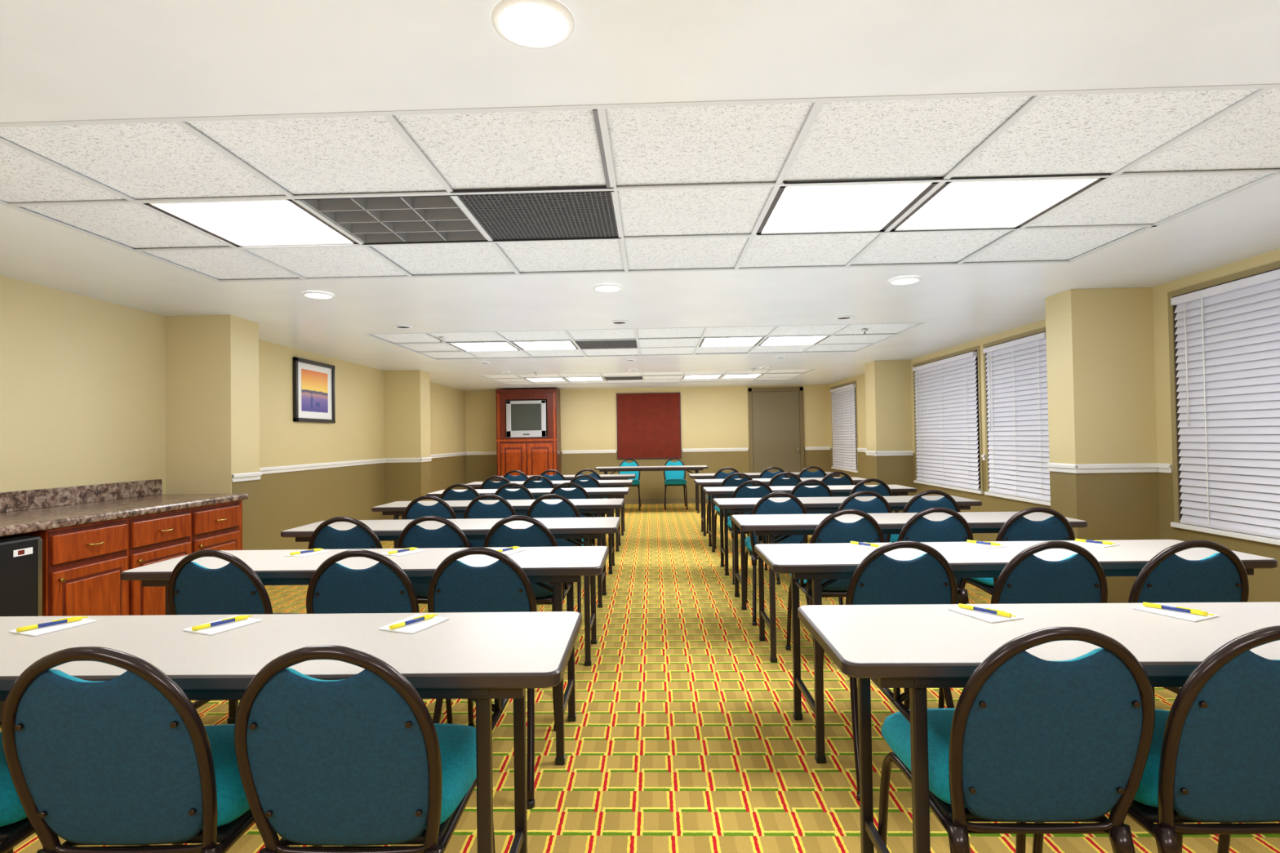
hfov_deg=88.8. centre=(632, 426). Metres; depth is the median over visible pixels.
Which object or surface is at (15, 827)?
banquet chair
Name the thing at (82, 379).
wall
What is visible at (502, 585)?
banquet chair
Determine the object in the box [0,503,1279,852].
floor
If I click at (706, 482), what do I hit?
table
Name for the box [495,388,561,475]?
armoire
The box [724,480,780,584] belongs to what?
banquet chair
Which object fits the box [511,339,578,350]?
ceiling light panel
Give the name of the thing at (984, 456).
trim
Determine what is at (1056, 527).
banquet chair
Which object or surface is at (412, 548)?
ballpoint pen
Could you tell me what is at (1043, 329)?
window
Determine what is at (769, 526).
table
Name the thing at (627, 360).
recessed light
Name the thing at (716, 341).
ceiling light panel
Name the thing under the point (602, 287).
recessed light
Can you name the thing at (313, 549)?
ballpoint pen
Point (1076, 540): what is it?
ballpoint pen
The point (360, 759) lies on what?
banquet chair
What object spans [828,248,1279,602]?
wall
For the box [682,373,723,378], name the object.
ceiling light panel
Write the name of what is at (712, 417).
wall
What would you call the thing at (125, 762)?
banquet chair
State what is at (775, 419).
door
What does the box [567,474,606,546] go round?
banquet chair
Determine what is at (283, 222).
ceiling light panel
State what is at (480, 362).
recessed light
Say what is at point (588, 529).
table
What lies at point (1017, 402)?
window blind
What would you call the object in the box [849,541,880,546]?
ballpoint pen
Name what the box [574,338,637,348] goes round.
ceiling air vent
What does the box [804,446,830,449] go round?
trim
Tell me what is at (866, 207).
ceiling light panel
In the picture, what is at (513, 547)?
ballpoint pen
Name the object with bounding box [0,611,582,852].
table
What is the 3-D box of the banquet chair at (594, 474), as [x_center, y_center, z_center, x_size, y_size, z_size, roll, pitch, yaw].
[-0.533,0.952,8.162,0.400,0.862,0.606,-1,-1,5]
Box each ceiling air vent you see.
[457,186,618,239]
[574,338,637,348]
[604,375,642,380]
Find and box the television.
[506,400,546,437]
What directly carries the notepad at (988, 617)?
on the table at (917, 647)
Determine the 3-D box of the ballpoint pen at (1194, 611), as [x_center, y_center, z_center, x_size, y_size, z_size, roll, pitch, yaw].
[1.421,0.476,1.704,0.011,0.012,0.145,0,-1,-37]
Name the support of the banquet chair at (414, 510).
on the floor
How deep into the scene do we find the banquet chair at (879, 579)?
2.28 m
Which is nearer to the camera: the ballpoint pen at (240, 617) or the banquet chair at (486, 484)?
the ballpoint pen at (240, 617)
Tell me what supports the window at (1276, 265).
in the wall at (1264, 584)
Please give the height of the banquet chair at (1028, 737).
0.862 m
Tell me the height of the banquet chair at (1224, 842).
0.862 m
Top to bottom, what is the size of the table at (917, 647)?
0.750 m
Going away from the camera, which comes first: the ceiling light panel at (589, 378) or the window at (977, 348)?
the window at (977, 348)
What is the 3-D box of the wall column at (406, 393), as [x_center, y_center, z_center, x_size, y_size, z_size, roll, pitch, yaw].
[-2.998,0.348,8.704,0.480,2.160,0.370,-1,-1,2]
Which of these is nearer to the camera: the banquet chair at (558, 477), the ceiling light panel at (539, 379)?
the banquet chair at (558, 477)
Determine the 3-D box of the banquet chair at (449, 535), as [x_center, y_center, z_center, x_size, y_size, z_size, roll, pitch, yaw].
[-0.984,0.877,3.465,0.400,0.862,0.606,-1,-1,3]
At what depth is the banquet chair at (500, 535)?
3.21 m
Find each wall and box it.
[0,275,466,550]
[465,384,830,498]
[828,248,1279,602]
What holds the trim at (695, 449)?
attached to the wall at (712, 417)
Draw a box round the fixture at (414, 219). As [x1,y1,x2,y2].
[297,191,488,243]
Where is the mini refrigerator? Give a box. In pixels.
[0,535,42,724]
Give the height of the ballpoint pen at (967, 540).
0.012 m
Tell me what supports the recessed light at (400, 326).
in the ceiling at (60, 60)
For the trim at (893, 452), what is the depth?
8.21 m
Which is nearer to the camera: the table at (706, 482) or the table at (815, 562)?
the table at (815, 562)
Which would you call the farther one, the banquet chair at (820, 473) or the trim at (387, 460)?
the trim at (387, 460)
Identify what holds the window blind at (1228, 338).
attached to the window at (1276, 265)
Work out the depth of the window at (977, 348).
6.80 m
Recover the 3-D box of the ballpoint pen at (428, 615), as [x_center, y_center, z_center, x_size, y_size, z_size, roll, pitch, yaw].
[-0.570,0.507,1.707,0.012,0.012,0.145,-2,-1,35]
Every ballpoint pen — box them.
[16,616,88,632]
[191,614,252,631]
[289,548,323,555]
[387,546,417,554]
[389,613,437,630]
[495,546,519,551]
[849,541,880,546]
[958,603,1016,617]
[966,539,1002,546]
[1075,538,1115,544]
[1142,602,1213,616]
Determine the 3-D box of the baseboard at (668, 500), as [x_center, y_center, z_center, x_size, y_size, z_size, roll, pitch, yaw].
[0.267,1.388,12.120,6.770,0.100,0.012,-1,-1,2]
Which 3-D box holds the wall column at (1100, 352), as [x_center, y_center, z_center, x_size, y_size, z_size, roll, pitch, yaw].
[3.144,0.178,4.386,0.520,2.160,0.280,-1,-1,2]
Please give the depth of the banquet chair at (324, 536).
3.27 m
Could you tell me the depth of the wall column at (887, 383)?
8.24 m
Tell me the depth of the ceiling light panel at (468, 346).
6.54 m
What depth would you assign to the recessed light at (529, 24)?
1.44 m
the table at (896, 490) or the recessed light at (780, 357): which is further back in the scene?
the recessed light at (780, 357)
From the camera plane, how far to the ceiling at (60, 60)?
1.72 m
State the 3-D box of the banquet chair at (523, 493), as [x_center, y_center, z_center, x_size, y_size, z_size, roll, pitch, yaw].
[-1.013,0.919,5.823,0.400,0.862,0.606,-1,-1,3]
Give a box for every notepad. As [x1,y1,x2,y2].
[8,617,96,636]
[182,615,262,635]
[284,550,329,557]
[378,614,448,634]
[381,549,425,556]
[497,547,526,555]
[844,542,881,550]
[947,604,1023,622]
[960,541,1007,548]
[1069,541,1119,547]
[1133,603,1218,622]
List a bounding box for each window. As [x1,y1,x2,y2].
[831,380,858,473]
[912,345,983,494]
[982,327,1050,506]
[1167,261,1279,545]
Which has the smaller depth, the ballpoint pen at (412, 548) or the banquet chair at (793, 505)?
the ballpoint pen at (412, 548)
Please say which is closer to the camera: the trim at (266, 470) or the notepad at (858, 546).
the notepad at (858, 546)
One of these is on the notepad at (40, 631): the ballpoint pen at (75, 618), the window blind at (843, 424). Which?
the ballpoint pen at (75, 618)
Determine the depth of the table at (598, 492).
5.93 m
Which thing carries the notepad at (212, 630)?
on the table at (479, 657)
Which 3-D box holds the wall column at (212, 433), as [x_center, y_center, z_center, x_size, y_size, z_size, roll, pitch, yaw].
[-3.113,0.283,4.854,0.480,2.160,0.334,-1,-1,2]
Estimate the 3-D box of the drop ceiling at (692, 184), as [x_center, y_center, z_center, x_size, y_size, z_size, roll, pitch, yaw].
[-0.011,-0.894,2.742,4.785,0.028,1.852,-1,-1,2]
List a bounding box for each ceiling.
[0,0,1279,391]
[0,83,1279,282]
[364,322,925,359]
[480,368,815,385]
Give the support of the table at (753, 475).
on the floor
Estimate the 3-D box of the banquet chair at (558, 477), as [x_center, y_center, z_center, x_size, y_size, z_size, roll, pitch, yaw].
[-0.974,0.959,8.149,0.400,0.862,0.606,-1,-1,4]
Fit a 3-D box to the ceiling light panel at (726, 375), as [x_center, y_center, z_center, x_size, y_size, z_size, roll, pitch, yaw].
[1.684,-0.809,10.134,0.584,0.056,0.584,-1,-1,2]
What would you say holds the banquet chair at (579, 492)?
on the floor
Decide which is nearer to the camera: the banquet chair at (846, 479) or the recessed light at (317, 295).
the recessed light at (317, 295)
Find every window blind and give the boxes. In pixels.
[830,383,857,470]
[912,351,980,490]
[982,332,1050,502]
[1170,268,1279,538]
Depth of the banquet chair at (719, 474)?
7.83 m
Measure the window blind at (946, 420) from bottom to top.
1.392 m
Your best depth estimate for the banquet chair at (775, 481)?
6.64 m
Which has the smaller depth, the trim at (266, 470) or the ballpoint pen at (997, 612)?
the ballpoint pen at (997, 612)
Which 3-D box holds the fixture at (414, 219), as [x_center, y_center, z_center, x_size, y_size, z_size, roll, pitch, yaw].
[-0.978,-0.916,2.771,0.584,0.091,0.584,-1,-1,2]
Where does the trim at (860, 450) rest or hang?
attached to the wall at (1264, 584)
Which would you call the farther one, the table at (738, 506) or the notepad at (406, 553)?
the table at (738, 506)
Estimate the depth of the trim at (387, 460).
8.50 m
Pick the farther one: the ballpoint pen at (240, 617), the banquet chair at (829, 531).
the banquet chair at (829, 531)
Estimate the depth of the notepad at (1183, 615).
1.68 m
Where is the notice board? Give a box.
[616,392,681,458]
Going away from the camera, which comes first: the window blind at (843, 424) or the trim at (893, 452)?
the trim at (893, 452)
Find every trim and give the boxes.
[231,471,262,482]
[259,457,385,474]
[385,457,420,462]
[420,457,431,462]
[430,452,466,458]
[466,451,496,455]
[561,449,616,453]
[682,448,747,452]
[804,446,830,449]
[857,448,866,452]
[865,450,876,456]
[876,450,913,456]
[981,454,986,460]
[1046,462,1077,473]
[1077,462,1158,473]
[1156,462,1172,473]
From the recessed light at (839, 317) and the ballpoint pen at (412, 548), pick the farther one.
the recessed light at (839, 317)
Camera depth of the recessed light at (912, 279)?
3.92 m
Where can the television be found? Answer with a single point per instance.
(524, 419)
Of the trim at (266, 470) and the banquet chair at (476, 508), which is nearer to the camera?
the banquet chair at (476, 508)
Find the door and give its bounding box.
[747,386,804,472]
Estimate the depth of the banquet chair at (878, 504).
4.29 m
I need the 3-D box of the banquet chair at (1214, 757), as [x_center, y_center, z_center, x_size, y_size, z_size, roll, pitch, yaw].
[1.242,0.808,1.452,0.400,0.862,0.606,-1,-1,1]
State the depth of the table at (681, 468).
10.56 m
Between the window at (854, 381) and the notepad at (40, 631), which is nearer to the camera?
the notepad at (40, 631)
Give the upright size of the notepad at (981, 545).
0.004 m
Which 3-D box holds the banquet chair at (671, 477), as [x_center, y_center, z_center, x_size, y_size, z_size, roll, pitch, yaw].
[0.732,0.988,11.331,0.400,0.862,0.606,-1,-1,2]
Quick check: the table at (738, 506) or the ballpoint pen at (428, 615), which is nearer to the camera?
the ballpoint pen at (428, 615)
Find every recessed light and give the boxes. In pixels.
[302,291,334,298]
[393,324,412,328]
[478,361,490,364]
[491,0,574,48]
[592,284,622,292]
[610,320,628,324]
[624,359,635,361]
[774,355,786,358]
[834,315,853,319]
[888,275,921,284]
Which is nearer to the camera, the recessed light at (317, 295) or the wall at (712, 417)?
the recessed light at (317, 295)
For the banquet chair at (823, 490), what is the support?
on the floor
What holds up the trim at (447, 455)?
attached to the wall at (82, 379)
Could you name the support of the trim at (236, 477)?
attached to the wall column at (212, 433)
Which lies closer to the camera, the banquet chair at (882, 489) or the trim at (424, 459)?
the banquet chair at (882, 489)
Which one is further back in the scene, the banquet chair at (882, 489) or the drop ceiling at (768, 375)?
the drop ceiling at (768, 375)
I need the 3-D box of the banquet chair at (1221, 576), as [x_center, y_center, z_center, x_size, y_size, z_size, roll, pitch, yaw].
[1.905,0.814,2.409,0.400,0.862,0.606,-1,-1,2]
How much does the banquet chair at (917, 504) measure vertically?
0.862 m
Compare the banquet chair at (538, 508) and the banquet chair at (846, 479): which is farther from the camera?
the banquet chair at (846, 479)
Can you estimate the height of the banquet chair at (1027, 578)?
0.862 m
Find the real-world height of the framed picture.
0.630 m
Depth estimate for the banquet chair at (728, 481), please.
6.67 m
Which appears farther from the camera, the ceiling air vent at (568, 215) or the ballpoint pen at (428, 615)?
the ceiling air vent at (568, 215)
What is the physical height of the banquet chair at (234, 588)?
0.862 m
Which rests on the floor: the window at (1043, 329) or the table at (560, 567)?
the table at (560, 567)
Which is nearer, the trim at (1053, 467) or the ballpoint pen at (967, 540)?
the ballpoint pen at (967, 540)
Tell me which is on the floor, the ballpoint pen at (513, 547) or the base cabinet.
the base cabinet
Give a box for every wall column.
[165,315,259,550]
[383,369,431,519]
[865,360,913,512]
[1044,287,1159,603]
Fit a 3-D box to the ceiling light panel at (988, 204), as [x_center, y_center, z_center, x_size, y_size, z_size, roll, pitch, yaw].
[1.461,-0.936,2.699,0.584,0.056,0.584,-1,-1,2]
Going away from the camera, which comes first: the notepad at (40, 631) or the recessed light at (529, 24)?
the recessed light at (529, 24)
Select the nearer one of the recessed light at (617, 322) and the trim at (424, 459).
the recessed light at (617, 322)
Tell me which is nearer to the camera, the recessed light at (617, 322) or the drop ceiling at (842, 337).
the recessed light at (617, 322)
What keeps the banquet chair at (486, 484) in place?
on the floor
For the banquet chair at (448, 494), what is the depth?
5.61 m
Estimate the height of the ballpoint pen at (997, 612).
0.012 m
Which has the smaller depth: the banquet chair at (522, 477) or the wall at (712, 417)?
the banquet chair at (522, 477)
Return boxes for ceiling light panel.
[143,194,358,246]
[447,341,519,351]
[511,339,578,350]
[525,377,566,382]
[564,376,604,381]
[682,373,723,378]
[698,336,764,346]
[721,373,763,377]
[755,177,939,234]
[759,334,828,345]
[890,177,1105,231]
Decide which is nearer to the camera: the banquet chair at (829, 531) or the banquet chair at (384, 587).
the banquet chair at (384, 587)
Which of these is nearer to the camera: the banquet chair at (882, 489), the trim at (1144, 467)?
the trim at (1144, 467)
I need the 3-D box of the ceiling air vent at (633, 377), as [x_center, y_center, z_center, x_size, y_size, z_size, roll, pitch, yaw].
[-0.145,-0.782,10.189,0.585,0.056,0.585,-1,-1,2]
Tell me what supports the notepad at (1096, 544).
on the table at (815, 562)
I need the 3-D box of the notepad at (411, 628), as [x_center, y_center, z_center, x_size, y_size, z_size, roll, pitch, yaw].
[-0.571,0.516,1.709,0.110,0.004,0.140,-1,-1,23]
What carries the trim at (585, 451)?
attached to the wall at (712, 417)
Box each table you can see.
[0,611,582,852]
[120,546,608,764]
[280,516,620,666]
[371,498,624,608]
[426,487,629,573]
[465,480,633,551]
[489,474,635,535]
[594,465,708,514]
[688,471,839,536]
[693,477,871,552]
[702,484,916,575]
[712,495,982,609]
[731,511,1087,662]
[754,539,1277,763]
[797,601,1279,852]
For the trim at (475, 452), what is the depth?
12.22 m
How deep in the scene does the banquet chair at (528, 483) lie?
6.76 m
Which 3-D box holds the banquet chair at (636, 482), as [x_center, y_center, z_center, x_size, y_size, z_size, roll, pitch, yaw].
[-0.067,1.001,11.355,0.400,0.862,0.606,-1,-1,2]
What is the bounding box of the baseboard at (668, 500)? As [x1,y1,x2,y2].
[624,497,707,504]
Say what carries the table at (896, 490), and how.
on the floor
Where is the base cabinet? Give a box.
[0,479,248,616]
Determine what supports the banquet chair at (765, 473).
on the floor
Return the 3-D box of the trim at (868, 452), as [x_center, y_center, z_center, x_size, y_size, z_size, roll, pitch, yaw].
[3.066,0.345,8.412,0.022,0.060,0.390,-1,-1,2]
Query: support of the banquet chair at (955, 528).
on the floor
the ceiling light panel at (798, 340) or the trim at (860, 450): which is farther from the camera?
the trim at (860, 450)
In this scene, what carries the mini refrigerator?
on the floor
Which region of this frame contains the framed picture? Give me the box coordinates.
[293,356,335,423]
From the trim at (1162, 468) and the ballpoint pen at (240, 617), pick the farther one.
the trim at (1162, 468)
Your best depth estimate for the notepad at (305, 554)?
2.80 m
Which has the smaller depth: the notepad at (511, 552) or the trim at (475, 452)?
the notepad at (511, 552)
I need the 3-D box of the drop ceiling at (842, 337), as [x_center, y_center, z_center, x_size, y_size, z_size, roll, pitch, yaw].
[0.101,-0.831,6.480,4.785,0.028,1.852,-1,-1,2]
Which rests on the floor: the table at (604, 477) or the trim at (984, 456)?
the table at (604, 477)
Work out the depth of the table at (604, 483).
7.10 m
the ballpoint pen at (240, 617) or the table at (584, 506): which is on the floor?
the table at (584, 506)
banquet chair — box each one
[0,731,150,852]
[1,646,322,852]
[168,549,300,614]
[234,644,495,852]
[306,549,453,724]
[307,516,382,549]
[396,515,470,604]
[402,495,457,519]
[427,546,555,808]
[440,484,481,519]
[463,494,516,547]
[480,475,514,500]
[483,515,558,611]
[492,483,534,515]
[501,470,528,481]
[522,475,555,499]
[526,493,591,613]
[537,469,566,480]
[547,482,591,582]
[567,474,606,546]
[573,469,608,516]
[617,458,641,510]
[663,457,688,510]
[706,467,746,538]
[714,472,755,549]
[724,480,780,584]
[745,492,809,625]
[758,466,788,478]
[768,471,801,497]
[785,509,884,650]
[790,479,833,582]
[797,466,826,477]
[806,471,854,543]
[822,541,957,800]
[837,490,892,604]
[848,478,893,511]
[876,626,1155,852]
[888,489,960,587]
[897,506,973,604]
[937,541,1107,708]
[958,506,1075,604]
[1031,625,1279,852]
[1128,540,1248,603]
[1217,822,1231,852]

